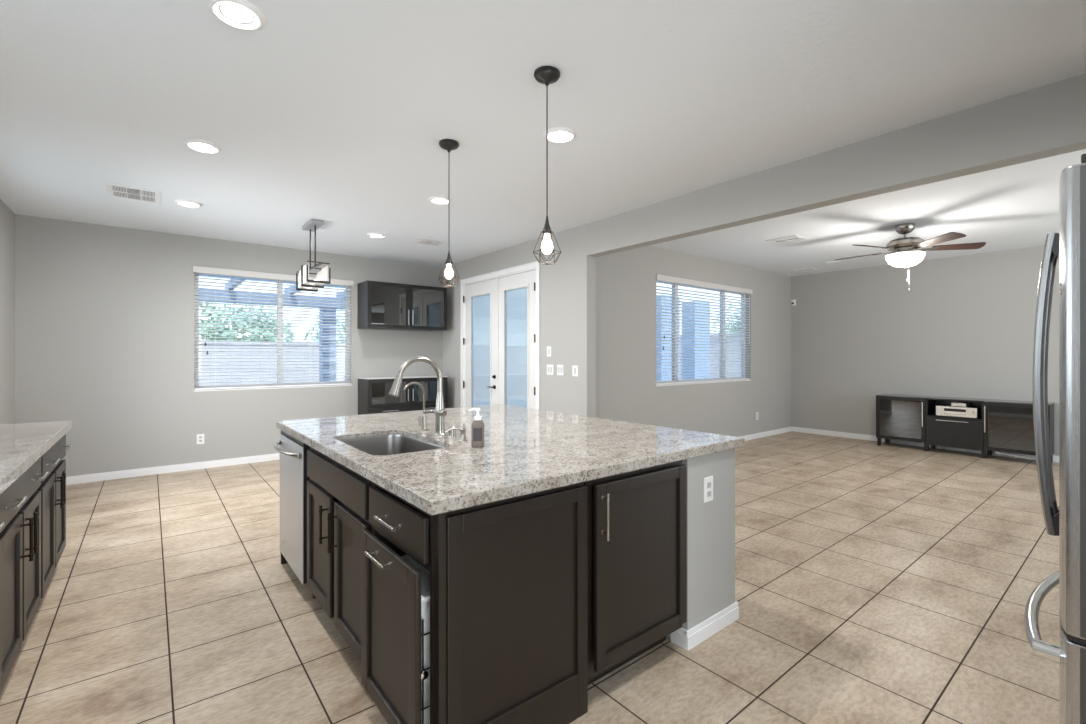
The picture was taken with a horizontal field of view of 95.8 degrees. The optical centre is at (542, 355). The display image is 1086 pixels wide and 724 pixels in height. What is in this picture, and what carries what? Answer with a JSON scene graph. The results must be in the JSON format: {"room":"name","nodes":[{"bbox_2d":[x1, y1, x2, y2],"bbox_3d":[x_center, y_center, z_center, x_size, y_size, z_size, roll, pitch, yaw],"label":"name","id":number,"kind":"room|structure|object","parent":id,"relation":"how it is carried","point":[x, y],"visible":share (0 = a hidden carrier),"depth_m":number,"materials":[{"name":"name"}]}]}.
{"room":"kitchen","nodes":[
{"label":"kitchen","id":0,"kind":"room"},
{"bbox_2d":[0,199,14,424],"bbox_3d":[-2.316,-0.032,1.104,0.150,2.744,9.820,0,0,-39],"label":"wall","id":1,"kind":"structure","parent":0,"point":[7,217],"depth_m":4.61,"materials":[{"name":"grey paint"}]},
{"bbox_2d":[15,214,441,476],"bbox_3d":[-3.398,-0.032,6.434,4.835,2.744,0.150,0,0,-39],"label":"wall","id":2,"kind":"structure","parent":0,"point":[104,314],"depth_m":5.48,"materials":[{"name":"grey paint"}]},
{"bbox_2d":[66,453,279,484],"bbox_3d":[-3.412,1.298,6.319,4.668,0.083,0.013,0,0,-39],"label":"baseboard","id":3,"kind":"structure","parent":2,"relation":"attached to","point":[78,479],"depth_m":5.61,"materials":[{"name":"white paint"}]},
{"bbox_2d":[197,434,203,443],"bbox_3d":[-4.054,0.987,5.806,0.075,0.118,0.009,0,0,-39],"label":"wall outlet","id":4,"kind":"object","parent":2,"relation":"attached to","point":[200,437],"visible":1,"depth_m":5.80,"materials":[{"name":"white plastic"}]},
{"bbox_2d":[194,273,351,391],"bbox_3d":[-3.440,-0.303,6.391,1.823,1.454,0.146,0,0,-39],"label":"window","id":5,"kind":"structure","parent":2,"relation":"in","point":[347,352],"depth_m":6.41,"materials":[{"name":"white plastic"}]},
{"bbox_2d":[193,266,353,389],"bbox_3d":[-3.404,-0.324,6.351,1.845,1.460,0.072,0,0,-39],"label":"window blind","id":6,"kind":"object","parent":5,"relation":"attached to","point":[196,269],"visible":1,"depth_m":6.20,"materials":[{"name":"white plastic"}]},
{"bbox_2d":[357,280,446,330],"bbox_3d":[-2.028,-0.701,7.152,1.190,0.638,0.444,0,0,-39],"label":"upper cabinet","id":7,"kind":"object","parent":2,"relation":"attached to","point":[380,305],"visible":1,"depth_m":6.93,"materials":[{"name":"black wood"}]},
{"bbox_2d":[0,431,1058,723],"bbox_3d":[1.666,1.400,4.203,10.240,0.120,9.970,0,0,-39],"label":"floor","id":8,"kind":"structure","parent":0,"point":[887,583],"depth_m":2.55,"materials":[{"name":"beige tile"}]},
{"bbox_2d":[0,457,48,693],"bbox_3d":[-2.436,0.907,1.905,0.655,0.866,0.921,0,0,-39],"label":"base cabinet","id":9,"kind":"object","parent":8,"relation":"on","point":[20,503],"visible":0.98,"depth_m":2.03,"materials":[{"name":"brown wood"}]},
{"bbox_2d":[0,421,71,493],"bbox_3d":[-2.164,0.447,1.552,0.647,0.050,3.690,0,0,-39],"label":"countertop","id":10,"kind":"structure","parent":9,"relation":"on","point":[21,445],"depth_m":2.36,"materials":[{"name":"beige stone"}]},
{"bbox_2d":[36,434,71,598],"bbox_3d":[-3.016,0.907,2.628,0.655,0.866,0.921,0,0,-39],"label":"base cabinet","id":11,"kind":"object","parent":8,"relation":"on","point":[52,488],"visible":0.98,"depth_m":2.75,"materials":[{"name":"brown wood"}]},
{"bbox_2d":[281,553,287,563],"bbox_3d":[-1.437,0.904,3.357,0.640,0.871,0.025,0,0,-39],"label":"island end panel","id":12,"kind":"object","parent":8,"relation":"on","point":[283,560],"visible":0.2,"depth_m":3.15,"materials":[{"name":"brown wood"}]},
{"bbox_2d":[274,431,315,598],"bbox_3d":[-1.282,0.906,3.055,0.674,0.868,0.620,0,0,-39],"label":"dishwasher","id":13,"kind":"object","parent":8,"relation":"on","point":[294,478],"visible":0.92,"depth_m":2.80,"materials":[{"name":"silver metal"}]},
{"bbox_2d":[307,446,371,663],"bbox_3d":[-0.749,0.904,2.450,0.673,0.871,0.956,0,0,-39],"label":"base cabinet","id":14,"kind":"object","parent":8,"relation":"on","point":[337,496],"visible":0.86,"depth_m":2.18,"materials":[{"name":"brown wood"}]},
{"bbox_2d":[358,376,447,414],"bbox_3d":[-2.018,0.826,7.139,1.194,1.028,0.451,0,0,-39],"label":"sideboard","id":15,"kind":"object","parent":8,"relation":"on","point":[374,397],"visible":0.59,"depth_m":6.91,"materials":[{"name":"black wood"}]},
{"bbox_2d":[362,482,587,723],"bbox_3d":[-0.283,0.904,1.843,0.705,0.871,0.569,0,0,-39],"label":"base cabinet","id":16,"kind":"object","parent":8,"relation":"on","point":[509,577],"visible":0.92,"depth_m":1.64,"materials":[{"name":"brown wood"}]},
{"bbox_2d":[401,555,429,723],"bbox_3d":[-0.329,0.974,1.798,0.428,0.427,0.380,0,0,-39],"label":"trash bin","id":17,"kind":"object","parent":16,"relation":"in","point":[425,574],"visible":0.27,"depth_m":1.55,"materials":[{"name":"white plastic"}]},
{"bbox_2d":[584,460,686,684],"bbox_3d":[0.230,0.904,2.272,0.622,0.871,0.704,0,0,-39],"label":"base cabinet","id":18,"kind":"object","parent":8,"relation":"on","point":[637,520],"visible":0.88,"depth_m":2.00,"materials":[{"name":"brown wood"}]},
{"bbox_2d":[876,394,1054,461],"bbox_3d":[5.694,0.964,6.742,0.448,0.753,1.822,0,0,-39],"label":"tv stand","id":19,"kind":"object","parent":8,"relation":"on","point":[1003,425],"visible":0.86,"depth_m":6.58,"materials":[{"name":"black wood"}]},
{"bbox_2d":[936,404,981,418],"bbox_3d":[5.697,0.763,6.718,0.364,0.142,0.431,0,0,-39],"label":"receiver","id":20,"kind":"object","parent":19,"relation":"in","point":[973,412],"visible":0.98,"depth_m":6.61,"materials":[{"name":"white plastic"}]},
{"bbox_2d":[951,401,969,406],"bbox_3d":[5.729,0.666,6.726,0.244,0.052,0.160,0,0,-39],"label":"cable box","id":21,"kind":"object","parent":20,"relation":"on","point":[957,404],"visible":0.99,"depth_m":6.67,"materials":[{"name":"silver metal"}]},
{"bbox_2d":[1024,153,1085,723],"bbox_3d":[1.784,0.434,1.123,0.911,1.812,0.959,0,0,-39],"label":"refrigerator","id":22,"kind":"object","parent":8,"relation":"on","point":[1068,522],"visible":1,"depth_m":1.13,"materials":[{"name":"grey metal"}]},
{"bbox_2d":[0,0,1085,276],"bbox_3d":[1.666,-1.479,4.203,10.240,0.150,9.970,0,0,-39],"label":"ceiling","id":23,"kind":"structure","parent":0,"point":[338,113],"depth_m":2.83,"materials":[{"name":"white paint"}]},
{"bbox_2d":[106,183,160,203],"bbox_3d":[-3.539,-1.400,4.250,0.350,0.008,0.420,0,0,-39],"label":"ceiling vent","id":24,"kind":"object","parent":23,"relation":"in","point":[114,190],"visible":1,"depth_m":4.24,"materials":[{"name":"white metal"}]},
{"bbox_2d":[175,200,202,207],"bbox_3d":[-3.256,-1.396,4.511,0.208,0.016,0.208,0,0,-39],"label":"recessed light","id":25,"kind":"object","parent":23,"relation":"in","point":[187,203],"visible":1,"depth_m":4.50,"materials":[{"name":"white paint"}]},
{"bbox_2d":[184,139,220,153],"bbox_3d":[-2.272,-1.396,3.277,0.208,0.016,0.208,0,0,-39],"label":"recessed light","id":26,"kind":"object","parent":23,"relation":"in","point":[198,145],"visible":1,"depth_m":3.26,"materials":[{"name":"white paint"}]},
{"bbox_2d":[206,0,265,30],"bbox_3d":[-1.251,-1.396,2.004,0.208,0.016,0.208,0,0,-39],"label":"recessed light","id":27,"kind":"object","parent":23,"relation":"in","point":[239,14],"visible":1,"depth_m":2.00,"materials":[{"name":"white paint"}]},
{"bbox_2d":[296,218,330,291],"bbox_3d":[-2.441,-1.065,5.196,0.227,0.678,0.785,0,0,-34],"label":"chandelier","id":28,"kind":"object","parent":23,"relation":"hanging from","point":[302,277],"visible":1,"depth_m":5.11,"materials":[{"name":"white glass"}]},
{"bbox_2d":[300,287,317,289],"bbox_3d":[-2.592,-0.749,5.434,0.160,0.006,0.160,0,0,-39],"label":"diffuser","id":29,"kind":"object","parent":28,"relation":"attached to","point":[302,288],"depth_m":5.44,"materials":[{"name":"white glass"}]},
{"bbox_2d":[300,283,323,287],"bbox_3d":[-2.459,-0.749,5.220,0.160,0.006,0.300,0,0,-39],"label":"diffuser","id":30,"kind":"object","parent":28,"relation":"attached to","point":[310,285],"depth_m":5.17,"materials":[{"name":"white glass"}]},
{"bbox_2d":[367,233,385,237],"bbox_3d":[-1.932,-1.396,5.698,0.208,0.016,0.208,0,0,-39],"label":"recessed light","id":31,"kind":"object","parent":23,"relation":"in","point":[374,235],"visible":1,"depth_m":5.70,"materials":[{"name":"white paint"}]},
{"bbox_2d":[412,238,448,246],"bbox_3d":[-1.396,-1.400,6.061,0.350,0.008,0.300,0,0,-39],"label":"ceiling vent","id":32,"kind":"object","parent":23,"relation":"in","point":[424,241],"visible":1,"depth_m":6.05,"materials":[{"name":"white metal"}]},
{"bbox_2d":[428,196,451,203],"bbox_3d":[-0.926,-1.396,4.410,0.208,0.016,0.208,0,0,-39],"label":"recessed light","id":33,"kind":"object","parent":23,"relation":"in","point":[434,199],"visible":1,"depth_m":4.39,"materials":[{"name":"white paint"}]},
{"bbox_2d":[439,139,458,286],"bbox_3d":[-0.621,-0.931,3.238,0.133,0.945,0.139,0,0,-39],"label":"pendant lamp","id":34,"kind":"object","parent":23,"relation":"hanging from","point":[449,145],"visible":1,"depth_m":3.22,"materials":[{"name":"black metal"}]},
{"bbox_2d":[446,250,451,264],"bbox_3d":[-0.621,-0.649,3.238,0.044,0.091,0.044,0,0,-39],"label":"socket","id":35,"kind":"object","parent":34,"relation":"attached to","point":[448,261],"depth_m":3.23,"materials":[{"name":"black metal"}]},
{"bbox_2d":[533,66,560,264],"bbox_3d":[0.020,-0.931,2.437,0.133,0.945,0.139,0,0,-39],"label":"pendant lamp","id":36,"kind":"object","parent":23,"relation":"hanging from","point":[546,75],"visible":1,"depth_m":2.42,"materials":[{"name":"black metal"}]},
{"bbox_2d":[543,216,550,233],"bbox_3d":[0.020,-0.649,2.437,0.044,0.091,0.044,0,0,-39],"label":"socket","id":37,"kind":"object","parent":36,"relation":"attached to","point":[546,230],"depth_m":2.42,"materials":[{"name":"black metal"}]},
{"bbox_2d":[544,127,575,142],"bbox_3d":[0.108,-1.396,3.114,0.208,0.016,0.208,0,0,-39],"label":"recessed light","id":38,"kind":"object","parent":23,"relation":"in","point":[557,134],"visible":0.97,"depth_m":3.10,"materials":[{"name":"white paint"}]},
{"bbox_2d":[766,235,808,244],"bbox_3d":[2.955,-1.400,5.936,0.340,0.008,0.360,0,0,-39],"label":"ceiling vent","id":39,"kind":"object","parent":23,"relation":"in","point":[794,238],"visible":1,"depth_m":5.92,"materials":[{"name":"white metal"}]},
{"bbox_2d":[790,268,817,272],"bbox_3d":[4.291,-1.400,8.034,0.350,0.008,0.320,0,0,-39],"label":"ceiling vent","id":40,"kind":"object","parent":23,"relation":"in","point":[803,269],"visible":1,"depth_m":8.04,"materials":[{"name":"white metal"}]},
{"bbox_2d":[825,261,840,263],"bbox_3d":[4.347,-1.396,7.349,0.208,0.016,0.208,0,0,-39],"label":"recessed light","id":41,"kind":"object","parent":23,"relation":"in","point":[828,262],"visible":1,"depth_m":7.34,"materials":[{"name":"white paint"}]},
{"bbox_2d":[834,223,985,291],"bbox_3d":[3.862,-1.042,5.310,1.339,0.724,1.301,0,0,-39],"label":"ceiling fan","id":42,"kind":"object","parent":23,"relation":"hanging from","point":[905,252],"visible":1,"depth_m":5.15,"materials":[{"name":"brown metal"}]},
{"bbox_2d":[596,246,790,436],"bbox_3d":[2.365,-0.032,7.170,5.135,2.744,0.150,0,0,-39],"label":"wall","id":43,"kind":"structure","parent":0,"point":[626,389],"depth_m":6.64,"materials":[{"name":"grey paint"}]},
{"bbox_2d":[656,281,750,386],"bbox_3d":[2.354,-0.316,7.152,2.383,1.429,0.146,0,0,-39],"label":"window","id":44,"kind":"structure","parent":43,"relation":"in","point":[675,346],"depth_m":7.37,"materials":[{"name":"white plastic"}]},
{"bbox_2d":[656,274,752,384],"bbox_3d":[2.390,-0.337,7.112,2.405,1.435,0.072,0,0,-39],"label":"window blind","id":45,"kind":"object","parent":44,"relation":"attached to","point":[663,278],"visible":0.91,"depth_m":7.01,"materials":[{"name":"white plastic"}]},
{"bbox_2d":[740,426,791,440],"bbox_3d":[2.421,1.298,7.111,5.122,0.083,0.013,0,0,-39],"label":"baseboard","id":46,"kind":"structure","parent":43,"relation":"attached to","point":[787,429],"depth_m":8.14,"materials":[{"name":"white paint"}]},
{"bbox_2d":[666,449,734,638],"bbox_3d":[-0.091,0.904,3.027,1.007,0.872,2.164,0,0,-39],"label":"wall","id":47,"kind":"structure","parent":0,"point":[711,524],"depth_m":2.36,"materials":[{"name":"grey paint"}]},
{"bbox_2d":[276,404,744,514],"bbox_3d":[-0.347,0.445,2.848,1.746,0.045,2.244,0,0,-39],"label":"countertop","id":48,"kind":"structure","parent":47,"relation":"on","point":[525,451],"depth_m":2.21,"materials":[{"name":"beige stone"}]},
{"bbox_2d":[339,434,444,454],"bbox_3d":[-0.759,0.560,2.423,0.412,0.232,0.702,0,0,-39],"label":"sink","id":49,"kind":"object","parent":48,"relation":"in","point":[391,444],"visible":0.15,"depth_m":2.71,"materials":[{"name":"grey metal"}]},
{"bbox_2d":[404,382,427,431],"bbox_3d":[-0.702,0.283,2.708,0.142,0.278,0.045,0,0,-39],"label":"tap","id":50,"kind":"object","parent":48,"relation":"on","point":[424,423],"visible":1,"depth_m":2.73,"materials":[{"name":"silver metal"}]},
{"bbox_2d":[389,356,446,435],"bbox_3d":[-0.661,0.213,2.549,0.310,0.418,0.162,0,0,-39],"label":"kitchen faucet","id":51,"kind":"object","parent":48,"relation":"on","point":[440,412],"visible":1,"depth_m":2.58,"materials":[{"name":"silver metal"}]},
{"bbox_2d":[448,427,455,437],"bbox_3d":[-0.471,0.395,2.539,0.042,0.054,0.042,0,0,-39],"label":"air gap cap","id":52,"kind":"object","parent":48,"relation":"on","point":[452,433],"visible":0.83,"depth_m":2.52,"materials":[{"name":"silver metal"}]},
{"bbox_2d":[444,427,467,440],"bbox_3d":[-0.429,0.387,2.432,0.116,0.069,0.049,0,0,-30],"label":"soap dispenser","id":53,"kind":"object","parent":48,"relation":"on","point":[462,437],"visible":1,"depth_m":2.43,"materials":[{"name":"silver metal"}]},
{"bbox_2d":[469,408,483,446],"bbox_3d":[-0.303,0.332,2.276,0.062,0.179,0.061,0,0,35],"label":"soap bottle","id":54,"kind":"object","parent":48,"relation":"on","point":[477,428],"visible":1,"depth_m":2.25,"materials":[{"name":"plastic"}]},
{"bbox_2d":[670,601,738,650],"bbox_3d":[0.147,1.298,3.210,0.437,0.085,2.177,0,0,-39],"label":"baseboard","id":55,"kind":"structure","parent":47,"relation":"attached to","point":[686,639],"depth_m":2.31,"materials":[{"name":"white paint"}]},
{"bbox_2d":[703,476,712,502],"bbox_3d":[0.791,0.638,2.342,0.075,0.118,0.009,0,0,-39],"label":"wall outlet","id":56,"kind":"object","parent":47,"relation":"attached to","point":[708,481],"visible":1,"depth_m":2.33,"materials":[{"name":"white plastic"}]},
{"bbox_2d":[442,73,1085,416],"bbox_3d":[1.484,-0.032,4.057,0.137,2.744,9.670,0,0,-39],"label":"wall","id":57,"kind":"structure","parent":0,"point":[1049,120],"depth_m":3.75,"materials":[{"name":"grey paint"}]},
{"bbox_2d":[460,261,539,409],"bbox_3d":[-0.591,0.106,6.604,0.186,2.467,1.900,0,0,-39],"label":"door","id":58,"kind":"structure","parent":57,"relation":"in","point":[504,287],"depth_m":6.52,"materials":[{"name":"white paint"}]},
{"bbox_2d":[473,294,489,405],"bbox_3d":[-0.853,0.111,6.922,0.014,1.938,0.521,0,0,-39],"label":"blind","id":59,"kind":"object","parent":58,"relation":"attached to","point":[482,351],"depth_m":6.94,"materials":[{"name":"white"}]},
{"bbox_2d":[506,287,526,407],"bbox_3d":[-0.322,0.111,6.260,0.014,1.938,0.513,0,0,-39],"label":"blind","id":60,"kind":"object","parent":58,"relation":"attached to","point":[514,359],"depth_m":6.28,"materials":[{"name":"white"}]},
{"bbox_2d":[547,346,550,356],"bbox_3d":[0.067,-0.049,5.702,0.012,0.118,0.073,0,0,-39],"label":"light switch","id":61,"kind":"object","parent":57,"relation":"attached to","point":[548,347],"visible":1,"depth_m":5.70,"materials":[{"name":"white plastic"}]},
{"bbox_2d":[547,365,552,374],"bbox_3d":[0.080,0.162,5.687,0.012,0.118,0.118,0,0,-39],"label":"light switch","id":62,"kind":"object","parent":57,"relation":"attached to","point":[549,367],"visible":1,"depth_m":5.68,"materials":[{"name":"white plastic"}]},
{"bbox_2d":[557,365,562,374],"bbox_3d":[0.193,0.162,5.546,0.012,0.118,0.105,0,0,-39],"label":"light switch","id":63,"kind":"object","parent":57,"relation":"attached to","point":[559,367],"visible":1,"depth_m":5.55,"materials":[{"name":"white plastic"}]},
{"bbox_2d":[572,365,577,375],"bbox_3d":[0.349,0.166,5.351,0.012,0.118,0.090,0,0,-39],"label":"light switch","id":64,"kind":"object","parent":57,"relation":"attached to","point":[574,368],"visible":1,"depth_m":5.35,"materials":[{"name":"white plastic"}]},
{"bbox_2d":[791,246,1058,455],"bbox_3d":[6.503,-0.032,6.237,0.150,2.744,6.787,0,0,-39],"label":"wall","id":65,"kind":"structure","parent":0,"point":[964,326],"depth_m":7.30,"materials":[{"name":"grey paint"}]},
{"bbox_2d":[791,299,795,305],"bbox_3d":[4.422,-0.940,8.668,0.052,0.110,0.075,0,0,-39],"label":"sensor","id":66,"kind":"object","parent":65,"relation":"attached to","point":[793,302],"visible":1,"depth_m":8.65,"materials":[{"name":"white plastic"}]},
{"bbox_2d":[792,427,1058,462],"bbox_3d":[6.490,1.298,6.122,0.013,0.083,6.624,0,0,-39],"label":"baseboard","id":67,"kind":"structure","parent":65,"relation":"attached to","point":[795,429],"depth_m":7.60,"materials":[{"name":"white paint"}]},
{"label":"outside","id":68,"kind":"structure","parent":0,"visible":0},
{"bbox_2d":[474,395,526,407],"bbox_3d":[-2.850,1.425,17.099,31.040,0.130,21.763,0,0,-39],"label":"patio slab","id":69,"kind":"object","parent":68,"point":[522,396],"depth_m":14.56,"materials":[{"name":"grey concrete"}]},
{"bbox_2d":[199,301,276,340],"bbox_3d":[-9.673,-0.295,14.646,3.074,3.395,2.450,0,0,-39],"label":"tree","id":70,"kind":"object","parent":69,"relation":"on","point":[203,311],"visible":0.2,"depth_m":14.51,"materials":[{"name":"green plant"}]},
{"bbox_2d":[211,303,295,341],"bbox_3d":[-10.431,-0.427,17.763,2.552,3.654,3.033,0,0,-20],"label":"tree","id":71,"kind":"object","parent":69,"relation":"on","point":[234,309],"visible":0.37,"depth_m":17.27,"materials":[{"name":"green plant"}]},
{"bbox_2d":[304,309,344,342],"bbox_3d":[-6.269,-0.280,16.074,2.976,3.364,2.949,0,0,-39],"label":"tree","id":72,"kind":"object","parent":69,"relation":"on","point":[337,339],"visible":0.06,"depth_m":15.31,"materials":[{"name":"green plant"}]},
{"bbox_2d":[319,307,335,381],"bbox_3d":[-4.349,0.200,9.909,0.340,2.320,0.340,0,0,-39],"label":"patio post","id":73,"kind":"object","parent":69,"relation":"on","point":[327,357],"visible":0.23,"depth_m":9.80,"materials":[{"name":"blue paint"}]},
{"bbox_2d":[199,274,526,319],"bbox_3d":[-3.490,-1.170,8.822,11.600,0.420,3.670,0,0,-39],"label":"patio cover","id":74,"kind":"object","parent":73,"relation":"on","point":[230,278],"visible":0.07,"depth_m":9.09,"materials":[{"name":"blue paint"}]},
{"bbox_2d":[199,341,526,397],"bbox_3d":[-4.286,0.525,14.127,29.000,1.730,0.280,0,0,-39],"label":"wall","id":75,"kind":"structure","parent":69,"relation":"on","point":[340,350],"depth_m":11.98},
{"bbox_2d":[656,295,679,380],"bbox_3d":[2.879,-0.025,11.671,0.800,2.770,0.500,0,0,-39],"label":"patio column","id":76,"kind":"structure","parent":69,"relation":"on","point":[662,374],"depth_m":11.38,"materials":[{"name":"blue paint"}]},
{"bbox_2d":[682,301,709,378],"bbox_3d":[4.056,-0.025,13.000,0.800,2.770,0.500,0,0,-39],"label":"patio column","id":77,"kind":"structure","parent":69,"relation":"on","point":[692,365],"depth_m":12.79,"materials":[{"name":"blue paint"}]},
{"bbox_2d":[680,333,740,378],"bbox_3d":[6.146,0.355,14.870,0.280,2.070,11.500,0,0,-39],"label":"wall","id":78,"kind":"structure","parent":69,"relation":"on","point":[716,371],"depth_m":15.25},
{"bbox_2d":[711,301,740,333],"bbox_3d":[7.517,-0.321,17.693,3.245,3.445,2.551,0,0,-39],"label":"tree","id":79,"kind":"object","parent":69,"relation":"on","point":[738,301],"visible":0.09,"depth_m":17.42,"materials":[{"name":"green plant"}]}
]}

